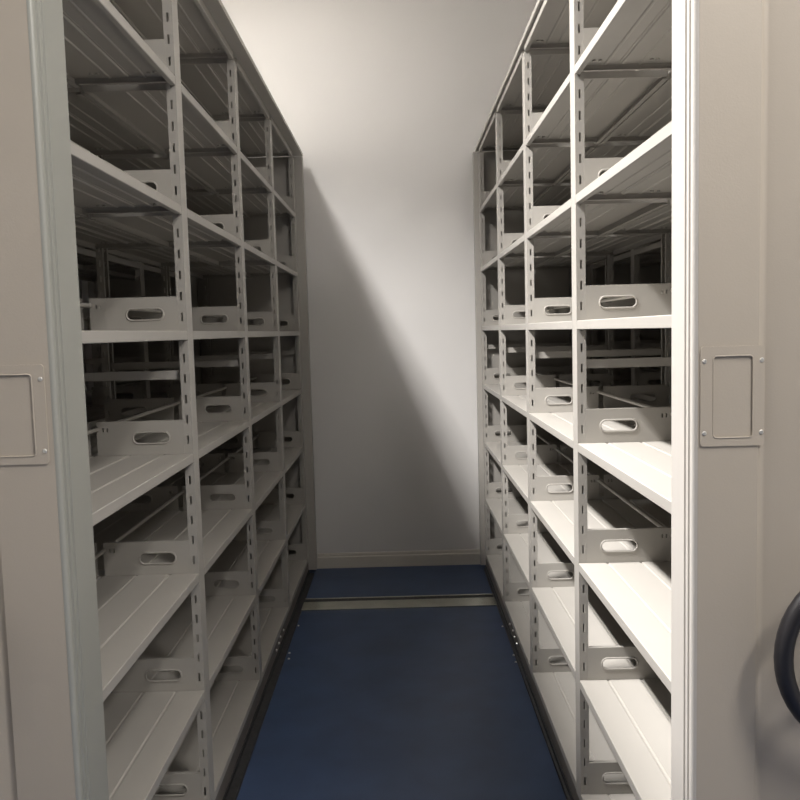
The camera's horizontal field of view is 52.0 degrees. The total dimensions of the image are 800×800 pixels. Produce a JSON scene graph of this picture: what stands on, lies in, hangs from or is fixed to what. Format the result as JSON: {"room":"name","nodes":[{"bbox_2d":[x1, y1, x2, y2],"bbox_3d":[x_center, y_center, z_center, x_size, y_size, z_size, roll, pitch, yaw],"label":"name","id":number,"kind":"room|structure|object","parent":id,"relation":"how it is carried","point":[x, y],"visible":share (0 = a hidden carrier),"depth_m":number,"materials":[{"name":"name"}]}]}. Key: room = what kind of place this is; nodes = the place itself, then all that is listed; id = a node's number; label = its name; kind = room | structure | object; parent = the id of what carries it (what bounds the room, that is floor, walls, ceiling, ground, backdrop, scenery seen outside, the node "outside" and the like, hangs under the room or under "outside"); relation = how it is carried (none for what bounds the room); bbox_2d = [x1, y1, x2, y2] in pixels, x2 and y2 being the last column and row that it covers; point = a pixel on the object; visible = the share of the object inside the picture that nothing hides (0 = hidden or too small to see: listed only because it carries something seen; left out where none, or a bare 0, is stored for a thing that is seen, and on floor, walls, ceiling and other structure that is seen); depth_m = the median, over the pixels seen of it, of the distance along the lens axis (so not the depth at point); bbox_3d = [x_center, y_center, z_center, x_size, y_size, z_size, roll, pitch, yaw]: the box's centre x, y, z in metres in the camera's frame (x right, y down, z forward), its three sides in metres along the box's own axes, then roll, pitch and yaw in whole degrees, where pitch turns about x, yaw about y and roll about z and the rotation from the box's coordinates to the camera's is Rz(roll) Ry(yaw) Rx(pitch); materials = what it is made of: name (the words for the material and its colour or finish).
{"room":"archive storage room","nodes":[
{"label":"archive storage room","id":0,"kind":"room"},
{"bbox_2d":[77,245,87,396],"bbox_3d":[-2.078,-0.285,-0.129,0.100,3.780,10.800,-2,5,0],"label":"wall","id":1,"kind":"structure","parent":0,"point":[80,286],"depth_m":5.26,"materials":[{"name":"white paint"}]},
{"bbox_2d":[81,0,582,552],"bbox_3d":[-0.061,-0.793,5.302,4.160,3.780,0.100,-2,5,0],"label":"wall","id":2,"kind":"structure","parent":0,"point":[387,105],"depth_m":5.23,"materials":[{"name":"white paint"}]},
{"bbox_2d":[317,549,479,568],"bbox_3d":[-0.012,1.046,5.399,3.960,0.098,0.014,-2,5,0],"label":"baseboard","id":3,"kind":"structure","parent":2,"relation":"attached to","point":[468,556],"depth_m":5.39,"materials":[{"name":"beige paint"}]},
{"bbox_2d":[111,564,565,799],"bbox_3d":[0.002,1.593,0.033,4.160,0.100,11.000,-2,5,0],"label":"floor","id":4,"kind":"structure","parent":0,"point":[411,703],"depth_m":3.39,"materials":[{"name":"blue carpet"}]},
{"bbox_2d":[76,85,201,576],"bbox_3d":[-1.590,-0.024,3.287,0.680,2.665,3.872,-2,5,0],"label":"shelving rack","id":5,"kind":"object","parent":4,"relation":"on","point":[128,278],"visible":0.06,"depth_m":4.99,"materials":[{"name":"metal"}]},
{"bbox_2d":[0,0,317,799],"bbox_3d":[-0.905,-0.037,3.220,0.680,2.665,4.007,-2,5,0],"label":"shelving rack","id":6,"kind":"object","parent":4,"relation":"on","point":[196,515],"visible":1,"depth_m":2.42,"materials":[{"name":"metal"}]},
{"bbox_2d":[301,593,496,610],"bbox_3d":[-0.019,1.153,4.674,3.800,0.007,0.204,-2,5,0],"label":"rail","id":7,"kind":"object","parent":4,"relation":"on","point":[456,600],"visible":0.29,"depth_m":4.66,"materials":[{"name":"metal"}]},
{"bbox_2d":[586,239,664,400],"bbox_3d":[1.494,-0.106,3.287,0.658,2.665,3.872,-2,5,0],"label":"shelving rack","id":8,"kind":"object","parent":4,"relation":"on","point":[642,264],"visible":0.07,"depth_m":5.10,"materials":[{"name":"metal"}]},
{"bbox_2d":[472,0,799,799],"bbox_3d":[0.809,-0.082,3.220,0.658,2.665,4.007,-2,5,0],"label":"shelving rack","id":9,"kind":"object","parent":4,"relation":"on","point":[641,559],"visible":1,"depth_m":2.16,"materials":[{"name":"metal"}]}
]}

